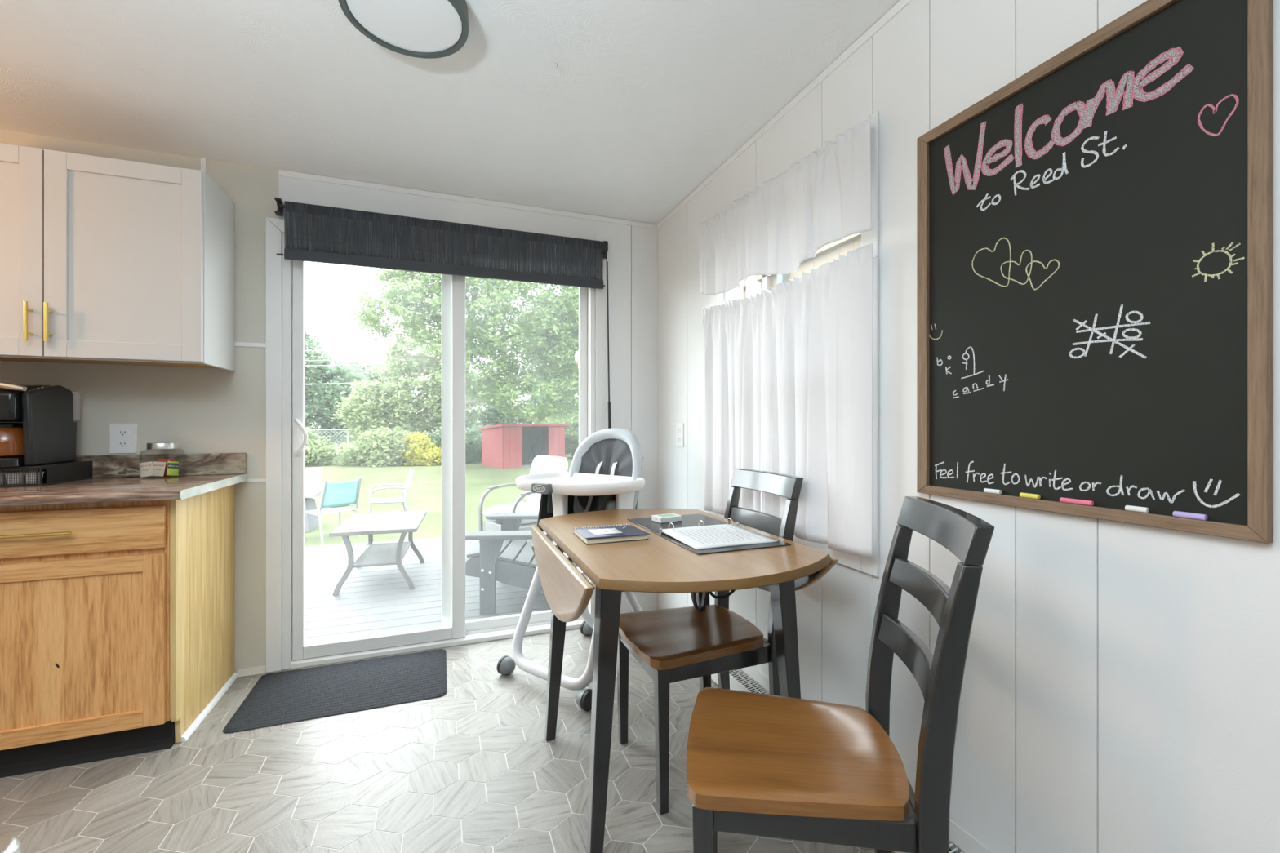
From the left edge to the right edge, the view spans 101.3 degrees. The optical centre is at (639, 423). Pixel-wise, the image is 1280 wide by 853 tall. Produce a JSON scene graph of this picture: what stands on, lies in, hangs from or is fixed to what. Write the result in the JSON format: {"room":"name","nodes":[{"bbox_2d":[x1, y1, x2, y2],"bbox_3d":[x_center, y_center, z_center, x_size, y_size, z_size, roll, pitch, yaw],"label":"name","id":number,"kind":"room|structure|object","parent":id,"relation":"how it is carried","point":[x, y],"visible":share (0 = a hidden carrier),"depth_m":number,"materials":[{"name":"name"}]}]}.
{"room":"kitchen","nodes":[
{"label":"kitchen","id":0,"kind":"room"},
{"bbox_2d":[0,128,657,672],"bbox_3d":[-2.151,-0.016,2.316,4.812,2.312,0.146,0,0,-21],"label":"wall","id":1,"kind":"structure","parent":0,"point":[202,410],"depth_m":2.40,"materials":[{"name":"beige paint"}]},
{"bbox_2d":[0,142,235,371],"bbox_3d":[-2.193,-0.614,2.025,0.929,0.757,0.378,0,0,-21],"label":"upper cabinet","id":2,"kind":"object","parent":1,"relation":"attached to","point":[104,260],"visible":1,"depth_m":1.96,"materials":[{"name":"white paint"}]},
{"bbox_2d":[109,423,137,453],"bbox_3d":[-2.190,0.065,2.226,0.090,0.126,0.008,0,0,-21],"label":"wall outlet","id":3,"kind":"object","parent":1,"relation":"attached to","point":[122,437],"visible":1,"depth_m":2.22,"materials":[{"name":"white plastic"}]},
{"bbox_2d":[116,429,128,435],"bbox_3d":[-2.189,0.041,2.224,0.040,0.028,0.004,0,0,-21],"label":"receptacle","id":4,"kind":"object","parent":3,"relation":"attached to","point":[119,432],"depth_m":2.22,"materials":[{"name":"white plastic"}]},
{"bbox_2d":[116,440,128,447],"bbox_3d":[-2.189,0.089,2.224,0.040,0.028,0.004,0,0,-21],"label":"receptacle","id":5,"kind":"object","parent":3,"relation":"attached to","point":[119,443],"depth_m":2.22,"materials":[{"name":"white plastic"}]},
{"bbox_2d":[75,453,246,478],"bbox_3d":[-2.609,0.181,2.058,1.774,0.094,0.022,0,0,-21],"label":"backsplash","id":6,"kind":"structure","parent":1,"relation":"attached to","point":[211,464],"depth_m":2.28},
{"bbox_2d":[200,157,206,173],"bbox_3d":[-1.933,-1.076,2.325,0.018,0.192,0.006,0,0,-21],"label":"trim","id":7,"kind":"structure","parent":1,"relation":"attached to","point":[203,161],"depth_m":2.32,"materials":[{"name":"white paint"}]},
{"bbox_2d":[234,342,266,347],"bbox_3d":[-1.769,-0.357,2.387,0.120,0.018,0.006,0,0,-21],"label":"trim","id":8,"kind":"structure","parent":1,"relation":"attached to","point":[236,344],"depth_m":2.38,"materials":[{"name":"white paint"}]},
{"bbox_2d":[237,665,266,677],"bbox_3d":[-1.761,1.125,2.384,0.106,0.030,0.017,0,0,-21],"label":"baseboard","id":9,"kind":"structure","parent":1,"relation":"attached to","point":[259,669],"depth_m":2.38,"materials":[{"name":"beige paint"}]},
{"bbox_2d":[241,478,266,482],"bbox_3d":[-1.769,0.261,2.387,0.120,0.014,0.006,0,0,-21],"label":"trim","id":10,"kind":"structure","parent":1,"relation":"attached to","point":[261,479],"depth_m":2.39,"materials":[{"name":"white paint"}]},
{"bbox_2d":[266,217,605,672],"bbox_3d":[-0.975,0.099,2.746,1.619,2.082,0.194,0,0,-21],"label":"door","id":11,"kind":"structure","parent":1,"relation":"in","point":[286,435],"depth_m":2.49,"materials":[{"name":"white paint"}]},
{"bbox_2d":[574,350,578,367],"bbox_3d":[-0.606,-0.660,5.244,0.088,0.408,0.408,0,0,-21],"label":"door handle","id":12,"kind":"object","parent":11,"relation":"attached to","point":[576,355],"visible":0.27,"depth_m":5.21,"materials":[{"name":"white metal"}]},
{"bbox_2d":[274,197,610,428],"bbox_3d":[-0.914,-0.495,2.671,1.590,1.060,0.074,0,0,-21],"label":"roller blind","id":13,"kind":"object","parent":1,"relation":"attached to","point":[323,230],"visible":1,"depth_m":2.60,"materials":[{"name":"grey fabric"}]},
{"bbox_2d":[0,628,894,852],"bbox_3d":[-1.126,1.165,-0.544,5.036,0.050,6.178,0,0,-21],"label":"floor","id":14,"kind":"structure","parent":0,"point":[473,767],"depth_m":1.65,"materials":[{"name":"grey tile"}]},
{"bbox_2d":[0,835,20,852],"bbox_3d":[-0.972,0.859,0.592,0.290,0.554,0.275,0,0,-21],"label":"bin","id":15,"kind":"object","parent":14,"relation":"on","point":[8,844],"visible":1,"depth_m":0.74,"materials":[{"name":"white"}]},
{"bbox_2d":[0,484,237,777],"bbox_3d":[-2.032,0.700,1.960,0.704,0.880,0.614,0,0,-21],"label":"base cabinet","id":16,"kind":"object","parent":14,"relation":"on","point":[117,619],"visible":0.88,"depth_m":1.77,"materials":[{"name":"brown wood"}]},
{"bbox_2d":[222,648,446,733],"bbox_3d":[-1.257,1.135,2.285,0.779,0.008,0.489,0,0,-21],"label":"door mat","id":17,"kind":"object","parent":14,"relation":"on","point":[277,698],"visible":1,"depth_m":2.24,"materials":[{"name":"grey fabric"}]},
{"bbox_2d":[497,428,644,711],"bbox_3d":[-0.247,0.583,2.460,0.576,1.115,0.629,0,0,36],"label":"high chair","id":18,"kind":"object","parent":14,"relation":"on","point":[604,473],"visible":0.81,"depth_m":2.44,"materials":[{"name":"white plastic"}]},
{"bbox_2d":[515,471,644,496],"bbox_3d":[-0.295,0.274,2.394,0.576,0.049,0.393,0,0,36],"label":"tray","id":19,"kind":"object","parent":18,"relation":"on","point":[556,483],"depth_m":2.31,"materials":[{"name":"white plastic"}]},
{"bbox_2d":[530,508,838,852],"bbox_3d":[0.075,0.753,1.739,0.740,0.773,1.066,0,0,-21],"label":"dining table","id":20,"kind":"object","parent":14,"relation":"on","point":[655,564],"visible":0.84,"depth_m":1.41,"materials":[{"name":"brown wood"}]},
{"bbox_2d":[573,524,650,544],"bbox_3d":[-0.095,0.356,1.701,0.208,0.023,0.182,0,0,-21],"label":"spiral notebook","id":21,"kind":"object","parent":20,"relation":"on","point":[622,533],"visible":1,"depth_m":1.66,"materials":[{"name":"blue paper"}]},
{"bbox_2d":[626,513,791,555],"bbox_3d":[0.203,0.349,1.786,0.324,0.036,0.578,0,0,-21],"label":"ring binder","id":22,"kind":"object","parent":20,"relation":"on","point":[700,534],"visible":0.99,"depth_m":1.68,"materials":[{"name":"black plastic"}]},
{"bbox_2d":[651,513,682,523],"bbox_3d":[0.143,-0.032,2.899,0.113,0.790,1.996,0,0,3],"label":"box","id":23,"kind":"object","parent":22,"relation":"on","point":[668,517],"visible":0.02,"depth_m":1.94,"materials":[{"name":"white cardboard"}]},
{"bbox_2d":[617,468,803,815],"bbox_3d":[0.223,0.658,1.794,0.559,0.963,0.403,0,0,-21],"label":"dining chair","id":24,"kind":"object","parent":14,"relation":"on","point":[672,645],"visible":0.81,"depth_m":1.70,"materials":[{"name":"grey paint"}]},
{"bbox_2d":[686,496,994,852],"bbox_3d":[0.384,0.658,1.130,0.559,0.963,0.403,0,0,10],"label":"dining chair","id":25,"kind":"object","parent":14,"relation":"on","point":[762,765],"visible":1,"depth_m":1.01,"materials":[{"name":"brown wood"}]},
{"bbox_3d":[-2.848,0.700,1.651,1.038,0.880,0.614,0,0,-21],"label":"base cabinet","id":26,"kind":"object","parent":14,"relation":"on","visible":0},
{"bbox_2d":[0,453,247,506],"bbox_3d":[-2.497,0.197,1.763,1.776,0.126,0.653,0,0,-21],"label":"countertop","id":27,"kind":"structure","parent":26,"relation":"on","point":[116,477],"depth_m":2.01,"materials":[{"name":"brown laminate"}]},
{"bbox_2d":[0,461,93,487],"bbox_3d":[-2.391,0.192,1.967,0.378,0.072,0.306,0,0,-21],"label":"pod holder","id":28,"kind":"object","parent":27,"relation":"on","point":[55,473],"visible":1,"depth_m":1.96,"materials":[{"name":"black plastic"}]},
{"bbox_2d":[4,471,25,484],"bbox_3d":[-2.252,0.200,1.892,0.051,0.045,0.050,0,0,-21],"label":"pod","id":29,"kind":"object","parent":28,"relation":"in","point":[20,473],"visible":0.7,"depth_m":1.88,"materials":[{"name":"white plastic"}]},
{"bbox_2d":[23,471,44,484],"bbox_3d":[-2.204,0.200,1.910,0.051,0.045,0.050,0,0,-21],"label":"pod","id":30,"kind":"object","parent":28,"relation":"in","point":[26,472],"visible":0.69,"depth_m":1.89,"materials":[{"name":"white plastic"}]},
{"bbox_2d":[0,382,76,467],"bbox_3d":[-2.378,-0.002,1.945,0.328,0.314,0.348,0,0,-21],"label":"coffee maker","id":31,"kind":"object","parent":28,"relation":"on","point":[45,412],"visible":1,"depth_m":1.94,"materials":[{"name":"black plastic"}]},
{"bbox_2d":[0,422,24,457],"bbox_3d":[-2.302,0.060,1.910,0.140,0.123,0.140,0,0,-21],"label":"coffee carafe","id":32,"kind":"object","parent":31,"relation":"on","point":[11,434],"visible":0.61,"depth_m":1.88,"materials":[{"name":"orange glass"}]},
{"bbox_2d":[0,456,26,467],"bbox_3d":[-2.371,0.139,1.885,0.287,0.032,0.173,0,0,-21],"label":"drip tray","id":33,"kind":"object","parent":31,"relation":"on","point":[4,461],"depth_m":1.86,"materials":[{"name":"black plastic"}]},
{"bbox_2d":[146,442,184,478],"bbox_3d":[-2.002,0.154,2.202,0.110,0.146,0.110,0,0,-11],"label":"glass jar","id":34,"kind":"object","parent":27,"relation":"on","point":[149,446],"visible":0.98,"depth_m":2.17,"materials":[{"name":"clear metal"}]},
{"bbox_2d":[138,461,153,477],"bbox_3d":[-2.035,0.191,2.166,0.052,0.065,0.013,0,0,-19],"label":"packet","id":35,"kind":"object","parent":34,"relation":"in","point":[146,469],"visible":1,"depth_m":2.16,"materials":[{"name":"beige paper"}]},
{"bbox_2d":[152,461,166,476],"bbox_3d":[-2.000,0.190,2.182,0.048,0.062,0.013,0,0,-13],"label":"packet","id":36,"kind":"object","parent":34,"relation":"in","point":[158,468],"visible":1,"depth_m":2.18,"materials":[{"name":"beige paper"}]},
{"bbox_2d":[156,458,169,475],"bbox_3d":[-2.008,0.185,2.208,0.046,0.071,0.014,0,0,-9],"label":"packet","id":37,"kind":"object","parent":34,"relation":"in","point":[158,460],"visible":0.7,"depth_m":2.21,"materials":[{"name":"orange"}]},
{"bbox_2d":[166,461,178,475],"bbox_3d":[-1.966,0.191,2.210,0.013,0.064,0.051,0,0,12],"label":"packet","id":38,"kind":"object","parent":34,"relation":"in","point":[172,469],"visible":1,"depth_m":2.21,"materials":[{"name":"green paper"}]},
{"bbox_2d":[0,0,899,224],"bbox_3d":[-1.025,-1.222,-0.494,4.932,0.100,6.200,0,0,-21],"label":"ceiling","id":39,"kind":"structure","parent":0,"point":[643,101],"depth_m":1.82,"materials":[{"name":"white paint"}]},
{"bbox_2d":[338,0,468,58],"bbox_3d":[-0.647,-1.145,1.451,0.330,0.051,0.330,0,0,-21],"label":"ceiling light","id":40,"kind":"object","parent":39,"relation":"attached to","point":[420,28],"visible":1,"depth_m":1.48,"materials":[{"name":"grey metal"}]},
{"bbox_2d":[657,0,1279,852],"bbox_3d":[1.230,-0.016,0.294,0.136,2.312,6.080,0,0,-21],"label":"wall","id":41,"kind":"structure","parent":0,"point":[1120,693],"depth_m":1.15,"materials":[{"name":"white paint"}]},
{"bbox_2d":[675,422,684,447],"bbox_3d":[0.212,0.062,2.801,0.008,0.126,0.090,0,0,-21],"label":"wall outlet","id":42,"kind":"object","parent":41,"relation":"attached to","point":[679,426],"visible":1,"depth_m":2.79,"materials":[{"name":"white plastic"}]},
{"bbox_2d":[710,110,879,577],"bbox_3d":[0.555,-0.231,2.015,0.100,1.358,1.012,0,0,-21],"label":"window","id":43,"kind":"structure","parent":41,"relation":"in","point":[868,566],"depth_m":1.53,"materials":[{"name":"white paint"}]},
{"bbox_2d":[702,292,764,515],"bbox_3d":[0.382,-0.065,2.223,0.048,0.940,0.512,0,0,-21],"label":"curtain","id":44,"kind":"object","parent":43,"relation":"hanging from","point":[733,374],"visible":0.87,"depth_m":2.19,"materials":[{"name":"white fabric"}]},
{"bbox_2d":[698,114,875,295],"bbox_3d":[0.474,-0.733,1.981,0.049,0.402,1.052,0,0,-21],"label":"valance","id":45,"kind":"object","parent":43,"relation":"hanging from","point":[823,198],"visible":1,"depth_m":1.82,"materials":[{"name":"white fabric"}]},
{"bbox_2d":[762,243,877,558],"bbox_3d":[0.571,-0.058,1.730,0.046,0.913,0.534,0,0,-22],"label":"curtain","id":46,"kind":"object","parent":43,"relation":"hanging from","point":[818,324],"visible":0.92,"depth_m":1.68,"materials":[{"name":"white fabric"}]},
{"bbox_2d":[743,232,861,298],"bbox_3d":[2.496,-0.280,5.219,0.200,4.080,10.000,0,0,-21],"label":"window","id":47,"kind":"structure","parent":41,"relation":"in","point":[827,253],"depth_m":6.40,"materials":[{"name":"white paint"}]},
{"bbox_2d":[711,666,993,852],"bbox_3d":[0.746,1.063,1.297,0.070,0.146,2.700,0,0,-21],"label":"baseboard heater","id":48,"kind":"object","parent":41,"relation":"attached to","point":[965,842],"visible":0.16,"depth_m":2.05,"materials":[{"name":"white paint"}]},
{"bbox_2d":[916,0,1273,543],"bbox_3d":[0.851,-0.285,1.095,0.018,0.936,0.630,0,0,-21],"label":"chalkboard","id":49,"kind":"object","parent":41,"relation":"attached to","point":[1095,231],"visible":1,"depth_m":0.99,"materials":[{"name":"black"}]},
{"bbox_2d":[983,488,1001,494],"bbox_3d":[0.806,0.156,1.200,0.010,0.010,0.037,0,0,-21],"label":"chalk","id":50,"kind":"object","parent":49,"relation":"on","point":[985,490],"visible":1,"depth_m":1.20,"materials":[{"name":"white"}]},
{"bbox_2d":[1019,492,1040,499],"bbox_3d":[0.835,0.156,1.125,0.010,0.010,0.038,0,0,-21],"label":"chalk","id":51,"kind":"object","parent":49,"relation":"on","point":[1021,495],"visible":1,"depth_m":1.12,"materials":[{"name":"yellow"}]},
{"bbox_2d":[1059,497,1093,506],"bbox_3d":[0.866,0.156,1.042,0.010,0.010,0.056,0,0,-21],"label":"chalk","id":52,"kind":"object","parent":49,"relation":"on","point":[1088,503],"visible":1,"depth_m":1.04,"materials":[{"name":"pink"}]},
{"bbox_2d":[1124,505,1149,513],"bbox_3d":[0.900,0.156,0.952,0.010,0.010,0.032,0,0,-21],"label":"chalk","id":53,"kind":"object","parent":49,"relation":"on","point":[1127,508],"visible":1,"depth_m":0.95,"materials":[{"name":"white"}]},
{"bbox_2d":[1172,511,1207,520],"bbox_3d":[0.926,0.156,0.884,0.010,0.010,0.041,0,0,-21],"label":"chalk","id":54,"kind":"object","parent":49,"relation":"on","point":[1175,513],"visible":1,"depth_m":0.88,"materials":[{"name":"purple"}]},
{"label":"outside","id":55,"kind":"structure","parent":0,"visible":0},
{"bbox_2d":[305,537,551,644],"bbox_3d":[-2.007,1.360,4.179,5.200,0.200,3.197,0,0,-21],"label":"deck","id":56,"kind":"object","parent":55,"point":[377,600],"visible":0.16,"depth_m":3.82,"materials":[{"name":"grey wood"}]},
{"bbox_2d":[328,510,426,595],"bbox_3d":[-2.095,1.030,4.291,0.584,0.470,0.850,0,0,-17],"label":"patio table","id":57,"kind":"object","parent":56,"relation":"on","point":[403,522],"visible":1,"depth_m":4.10,"materials":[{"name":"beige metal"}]},
{"bbox_2d":[465,512,577,614],"bbox_3d":[-0.700,0.791,3.843,1.009,0.938,0.870,0,0,-3],"label":"chair","id":58,"kind":"object","parent":56,"relation":"on","point":[510,543],"visible":0.57,"depth_m":3.51,"materials":[{"name":"grey plastic"}]},
{"bbox_2d":[478,455,569,562],"bbox_3d":[-1.068,0.796,5.067,0.731,0.937,0.641,0,0,-44],"label":"lounge chair","id":59,"kind":"object","parent":56,"relation":"on","point":[540,464],"visible":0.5,"depth_m":5.03,"materials":[{"name":"beige metal"}]},
{"bbox_2d":[482,502,539,524],"bbox_3d":[-1.116,0.855,5.022,0.600,0.150,0.550,0,0,-44],"label":"seat cushion","id":60,"kind":"object","parent":59,"relation":"on","point":[523,507],"depth_m":4.89,"materials":[{"name":"white fabric"}]},
{"bbox_2d":[525,455,568,503],"bbox_3d":[-0.928,0.570,5.202,0.234,0.484,0.540,0,0,-44],"label":"cushion","id":61,"kind":"object","parent":59,"relation":"on","point":[540,464],"depth_m":5.13,"materials":[{"name":"white fabric"}]},
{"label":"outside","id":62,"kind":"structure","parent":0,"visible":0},
{"bbox_2d":[305,435,574,546],"bbox_3d":[-16.419,1.860,43.451,120.000,0.200,87.100,0,0,-21],"label":"lawn","id":63,"kind":"structure","parent":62,"point":[424,492],"depth_m":13.16,"materials":[{"name":"green plant"}]},
{"bbox_2d":[305,486,323,532],"bbox_3d":[-5.794,1.440,8.714,0.920,0.640,0.900,0,0,-21],"label":"table","id":64,"kind":"object","parent":63,"relation":"on","point":[312,522],"visible":0.26,"depth_m":8.65,"materials":[{"name":"white plastic"}]},
{"bbox_2d":[305,467,322,490],"bbox_3d":[-5.857,0.945,8.851,0.820,0.349,0.420,0,0,-21],"label":"storage chest","id":65,"kind":"object","parent":64,"relation":"on","point":[313,476],"visible":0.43,"depth_m":8.79,"materials":[{"name":"white plastic"}]},
{"bbox_2d":[305,426,340,466],"bbox_3d":[-14.393,0.874,21.827,3.492,1.839,2.434,0,0,-21],"label":"bush","id":66,"kind":"object","parent":63,"relation":"on","point":[316,454],"visible":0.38,"depth_m":21.76,"materials":[{"name":"green plant"}]},
{"bbox_2d":[305,476,361,543],"bbox_3d":[-4.713,1.294,8.051,0.716,0.938,0.572,0,0,34],"label":"garden chair","id":67,"kind":"object","parent":63,"relation":"on","point":[335,496],"visible":0.93,"depth_m":7.89,"materials":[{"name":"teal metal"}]},
{"bbox_2d":[305,325,369,445],"bbox_3d":[-17.245,-1.846,26.855,7.223,7.337,4.289,0,0,-11],"label":"tree","id":68,"kind":"object","parent":63,"relation":"on","point":[320,399],"visible":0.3,"depth_m":26.52,"materials":[{"name":"green plant"}]},
{"bbox_2d":[326,356,422,445],"bbox_3d":[-15.848,-1.050,31.248,6.477,5.736,4.081,0,0,-6],"label":"tree","id":69,"kind":"object","parent":63,"relation":"on","point":[362,370],"visible":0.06,"depth_m":30.92,"materials":[{"name":"green plant"}]},
{"bbox_2d":[327,425,433,466],"bbox_3d":[-10.811,0.931,22.093,3.860,1.722,2.595,0,0,-2],"label":"bush","id":70,"kind":"object","parent":63,"relation":"on","point":[366,452],"visible":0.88,"depth_m":21.45,"materials":[{"name":"green plant"}]},
{"bbox_2d":[368,468,414,513],"bbox_3d":[-4.372,1.294,9.262,0.716,0.938,0.572,0,0,-29],"label":"garden chair","id":71,"kind":"object","parent":63,"relation":"on","point":[393,500],"visible":0.96,"depth_m":9.25,"materials":[{"name":"grey metal"}]},
{"bbox_2d":[331,329,486,453],"bbox_3d":[-10.536,-1.302,24.381,6.694,6.283,3.481,0,0,-28],"label":"leafy tree","id":72,"kind":"object","parent":63,"relation":"on","point":[391,410],"visible":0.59,"depth_m":23.61,"materials":[{"name":"green plant"}]},
{"bbox_2d":[399,431,441,466],"bbox_3d":[-9.025,1.069,22.059,1.981,1.442,1.578,0,0,-27],"label":"bush","id":73,"kind":"object","parent":63,"relation":"on","point":[429,456],"visible":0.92,"depth_m":21.73,"materials":[{"name":"yellow plant"}]},
{"bbox_2d":[306,428,578,453],"bbox_3d":[-11.030,1.010,26.406,29.532,1.500,0.090,0,0,-21],"label":"fence","id":74,"kind":"object","parent":63,"relation":"on","point":[347,429],"visible":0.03,"depth_m":25.13,"materials":[{"name":"silver metal"}]},
{"bbox_2d":[426,422,493,463],"bbox_3d":[-7.721,0.873,23.455,3.663,1.837,2.789,0,0,-30],"label":"bush","id":75,"kind":"object","parent":63,"relation":"on","point":[473,437],"visible":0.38,"depth_m":22.88,"materials":[{"name":"green plant"}]},
{"bbox_2d":[343,268,578,425],"bbox_3d":[-3.696,-2.821,18.068,11.488,9.330,5.882,0,0,-25],"label":"oak tree","id":76,"kind":"object","parent":63,"relation":"on","point":[552,324],"visible":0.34,"depth_m":16.82,"materials":[{"name":"green plant"}]},
{"bbox_2d":[465,298,578,431],"bbox_3d":[-4.908,-3.027,31.862,14.349,9.689,5.436,0,0,-21],"label":"tree","id":77,"kind":"object","parent":63,"relation":"on","point":[493,417],"visible":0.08,"depth_m":30.03,"materials":[{"name":"green plant"}]},
{"bbox_2d":[479,423,568,468],"bbox_3d":[-4.868,0.890,22.047,3.020,1.740,2.150,0,0,-41],"label":"garden shed","id":78,"kind":"object","parent":63,"relation":"on","point":[504,446],"visible":0.78,"depth_m":21.44,"materials":[{"name":"red"}]},
{"bbox_2d":[524,408,578,457],"bbox_3d":[-3.800,0.479,26.138,5.233,2.627,2.734,0,0,-21],"label":"bush","id":79,"kind":"object","parent":63,"relation":"on","point":[571,436],"visible":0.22,"depth_m":25.88,"materials":[{"name":"green plant"}]},
{"bbox_3d":[-38.102,-2.150,15.962,0.280,7.820,2.000,0,0,-21],"label":"utility pole","id":80,"kind":"object","parent":63,"relation":"on","visible":0},
{"bbox_2d":[305,361,519,366],"bbox_3d":[-12.794,-3.325,25.374,54.002,3.208,0.036,0,0,-21],"label":"overhead line","id":81,"kind":"object","parent":80,"relation":"attached to","point":[518,362],"visible":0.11,"depth_m":24.90,"materials":[{"name":"grey"}]},
{"bbox_2d":[305,377,533,384],"bbox_3d":[-12.794,-2.465,25.374,54.002,3.208,0.036,0,0,-21],"label":"overhead line","id":82,"kind":"object","parent":80,"relation":"attached to","point":[520,377],"visible":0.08,"depth_m":24.73,"materials":[{"name":"grey"}]},
{"bbox_2d":[305,346,555,351],"bbox_3d":[-12.794,-4.035,25.374,54.002,3.208,0.036,0,0,-21],"label":"overhead line","id":83,"kind":"object","parent":80,"relation":"attached to","point":[554,347],"visible":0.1,"depth_m":24.93,"materials":[{"name":"grey"}]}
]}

